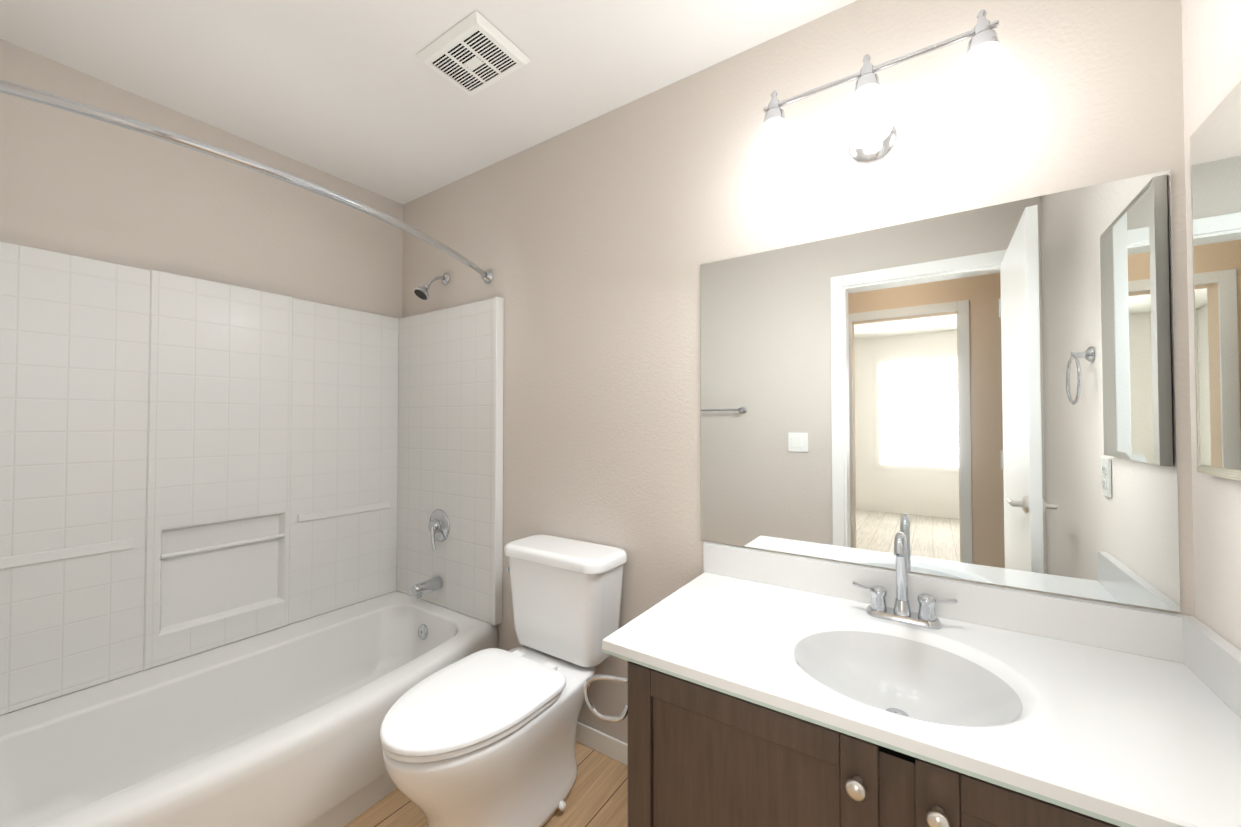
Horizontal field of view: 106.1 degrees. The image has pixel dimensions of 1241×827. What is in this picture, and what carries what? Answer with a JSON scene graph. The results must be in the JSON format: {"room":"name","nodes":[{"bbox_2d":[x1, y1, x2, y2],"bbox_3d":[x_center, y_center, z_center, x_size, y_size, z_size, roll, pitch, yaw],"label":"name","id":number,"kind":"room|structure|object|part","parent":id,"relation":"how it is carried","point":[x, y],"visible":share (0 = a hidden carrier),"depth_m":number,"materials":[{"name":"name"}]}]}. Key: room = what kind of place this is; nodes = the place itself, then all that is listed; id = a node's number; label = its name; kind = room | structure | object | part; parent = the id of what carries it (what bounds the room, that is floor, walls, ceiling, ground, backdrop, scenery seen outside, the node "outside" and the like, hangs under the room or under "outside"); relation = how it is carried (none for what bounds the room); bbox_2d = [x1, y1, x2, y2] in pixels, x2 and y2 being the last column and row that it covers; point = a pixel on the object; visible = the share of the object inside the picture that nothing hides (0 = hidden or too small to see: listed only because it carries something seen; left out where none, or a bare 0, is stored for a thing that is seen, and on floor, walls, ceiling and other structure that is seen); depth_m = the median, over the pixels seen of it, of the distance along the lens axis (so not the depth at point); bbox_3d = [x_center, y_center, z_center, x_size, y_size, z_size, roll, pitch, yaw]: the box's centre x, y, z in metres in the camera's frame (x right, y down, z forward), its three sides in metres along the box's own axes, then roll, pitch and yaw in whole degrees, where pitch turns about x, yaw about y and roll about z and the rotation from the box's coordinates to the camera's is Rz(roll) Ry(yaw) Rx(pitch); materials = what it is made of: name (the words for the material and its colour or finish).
{"room":"bathroom","nodes":[
{"label":"bathroom","id":0,"kind":"room"},
{"bbox_2d":[0,39,402,318],"bbox_3d":[-1.664,0.063,1.940,0.120,2.440,1.760,-1,-1,34],"label":"wall","id":1,"kind":"structure","parent":0,"point":[74,184],"depth_m":1.78,"materials":[{"name":"beige paint"}]},
{"bbox_2d":[0,241,503,714],"bbox_3d":[-1.278,0.198,1.681,0.803,1.448,1.516,-1,-1,34],"label":"tub surround","id":2,"kind":"object","parent":1,"relation":"attached to","point":[190,466],"visible":1,"depth_m":1.84,"materials":[{"name":"plastic"}]},
{"bbox_3d":[-1.594,0.201,1.882,0.034,1.448,0.455,-1,-1,34],"label":"panel","id":3,"kind":"part","parent":2,"relation":"part of","materials":[{"name":"plastic"}]},
{"bbox_2d":[411,576,442,598],"bbox_3d":[-0.916,0.822,2.209,0.062,0.067,0.135,-1,-1,34],"label":"tub spout","id":4,"kind":"object","parent":2,"relation":"attached to","point":[418,590],"visible":1,"depth_m":2.19,"materials":[{"name":"silver metal"}]},
{"bbox_2d":[428,509,449,549],"bbox_3d":[-0.895,0.555,2.245,0.156,0.180,0.060,-1,-1,34],"label":"tub valve","id":5,"kind":"object","parent":2,"relation":"attached to","point":[439,526],"visible":1,"depth_m":2.24,"materials":[{"name":"silver metal"}]},
{"bbox_2d":[0,0,856,203],"bbox_3d":[-0.430,-1.222,1.141,3.085,0.100,1.760,-1,-1,34],"label":"ceiling","id":6,"kind":"structure","parent":0,"point":[359,93],"depth_m":1.55,"materials":[{"name":"white paint"}]},
{"bbox_2d":[416,10,530,96],"bbox_3d":[-0.479,-1.153,1.525,0.297,0.021,0.223,-1,-1,34],"label":"ceiling vent","id":7,"kind":"object","parent":6,"relation":"in","point":[473,50],"visible":0.98,"depth_m":1.50,"materials":[{"name":"white plastic"}]},
{"bbox_2d":[344,741,627,826],"bbox_3d":[-0.430,1.317,1.095,3.085,0.100,1.760,-1,-1,34],"label":"floor","id":8,"kind":"structure","parent":0,"point":[597,796],"depth_m":1.52,"materials":[{"name":"wood"}]},
{"bbox_2d":[0,590,497,826],"bbox_3d":[-1.240,1.100,1.639,0.893,0.355,1.516,-1,-1,34],"label":"bathtub","id":9,"kind":"object","parent":8,"relation":"on","point":[279,727],"visible":0.75,"depth_m":1.50,"materials":[{"name":"white ceramic"}]},
{"bbox_2d":[418,624,427,639],"bbox_3d":[-0.928,1.025,2.187,0.068,0.068,0.022,-1,-1,34],"label":"overflow drain cover","id":10,"kind":"object","parent":9,"relation":"attached to","point":[422,632],"visible":0.98,"depth_m":2.18,"materials":[{"name":"silver metal"}]},
{"bbox_2d":[380,534,626,826],"bbox_3d":[-0.370,0.880,1.497,0.472,0.788,0.786,-1,-1,34],"label":"toilet","id":11,"kind":"object","parent":8,"relation":"on","point":[484,738],"visible":0.98,"depth_m":1.41,"materials":[{"name":"white ceramic"}]},
{"bbox_3d":[-0.437,0.845,1.387,0.396,0.044,0.528,-1,-1,34],"label":"seat","id":12,"kind":"part","parent":11,"relation":"part of","materials":[{"name":"white plastic"}]},
{"bbox_3d":[-0.210,0.679,1.730,0.460,0.376,0.226,-1,-1,34],"label":"tank","id":13,"kind":"part","parent":11,"relation":"part of","materials":[{"name":"white ceramic"}]},
{"bbox_2d":[602,542,1240,826],"bbox_3d":[0.563,0.840,0.995,1.068,0.850,0.595,-1,-1,34],"label":"bathroom vanity","id":14,"kind":"object","parent":8,"relation":"on","point":[769,689],"visible":1,"depth_m":0.91,"materials":[{"name":"brown"}]},
{"bbox_2d":[584,674,627,721],"bbox_3d":[-0.019,0.686,1.144,0.142,0.117,0.054,-1,-1,34],"label":"toilet paper holder","id":15,"kind":"object","parent":14,"relation":"attached to","point":[598,714],"visible":0.77,"depth_m":1.14,"materials":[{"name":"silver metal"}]},
{"bbox_2d":[852,532,957,628],"bbox_3d":[0.676,0.397,1.126,0.225,0.225,0.141,-1,-1,34],"label":"faucet","id":16,"kind":"object","parent":14,"relation":"on","point":[924,616],"visible":1,"depth_m":1.15,"materials":[{"name":"silver metal"}]},
{"bbox_2d":[402,0,1194,743],"bbox_3d":[0.025,0.060,1.800,3.085,2.440,0.120,-1,-1,34],"label":"wall","id":17,"kind":"structure","parent":0,"point":[594,244],"depth_m":1.59,"materials":[{"name":"beige paint"}]},
{"bbox_2d":[0,79,492,283],"bbox_3d":[-0.965,-0.667,1.488,0.224,0.110,1.516,-1,-1,34],"label":"rail","id":18,"kind":"object","parent":17,"relation":"attached to","point":[30,94],"visible":1,"depth_m":1.20,"materials":[{"name":"silver metal"}]},
{"bbox_2d":[414,273,449,299],"bbox_3d":[-0.920,-0.625,2.267,0.074,0.159,0.168,-1,-1,34],"label":"shower head","id":19,"kind":"object","parent":17,"relation":"attached to","point":[422,292],"visible":1,"depth_m":2.24},
{"bbox_2d":[575,722,627,765],"bbox_3d":[-0.106,1.242,1.785,1.010,0.075,0.010,-1,-1,34],"label":"baseboard","id":20,"kind":"structure","parent":17,"relation":"attached to","point":[604,744],"depth_m":1.74,"materials":[{"name":"white wood"}]},
{"bbox_2d":[754,9,1013,173],"bbox_3d":[0.648,-0.802,1.220,0.576,0.226,0.178,-1,-1,34],"label":"sconce","id":21,"kind":"object","parent":17,"relation":"attached to","point":[985,83],"visible":1,"depth_m":1.15,"materials":[{"name":"white glass"}]},
{"bbox_2d":[701,170,1179,611],"bbox_3d":[0.712,-0.046,1.267,1.063,0.920,0.004,-1,-1,34],"label":"mirror","id":22,"kind":"object","parent":17,"relation":"attached to","point":[986,394],"visible":1,"depth_m":1.17,"materials":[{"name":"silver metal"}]},
{"bbox_2d":[1181,0,1240,650],"bbox_3d":[0.804,0.032,0.296,0.120,2.440,1.760,-1,-1,34],"label":"wall","id":23,"kind":"structure","parent":0,"point":[1211,41],"depth_m":0.89,"materials":[{"name":"beige paint"}]},
{"bbox_2d":[1190,81,1240,480],"bbox_3d":[0.999,-0.215,0.727,0.024,0.650,0.405,-1,-1,34],"label":"medicine cabinet mirror","id":24,"kind":"object","parent":23,"relation":"attached to","point":[1215,151],"visible":1,"depth_m":0.81,"materials":[{"name":"silver metal"}]}
]}

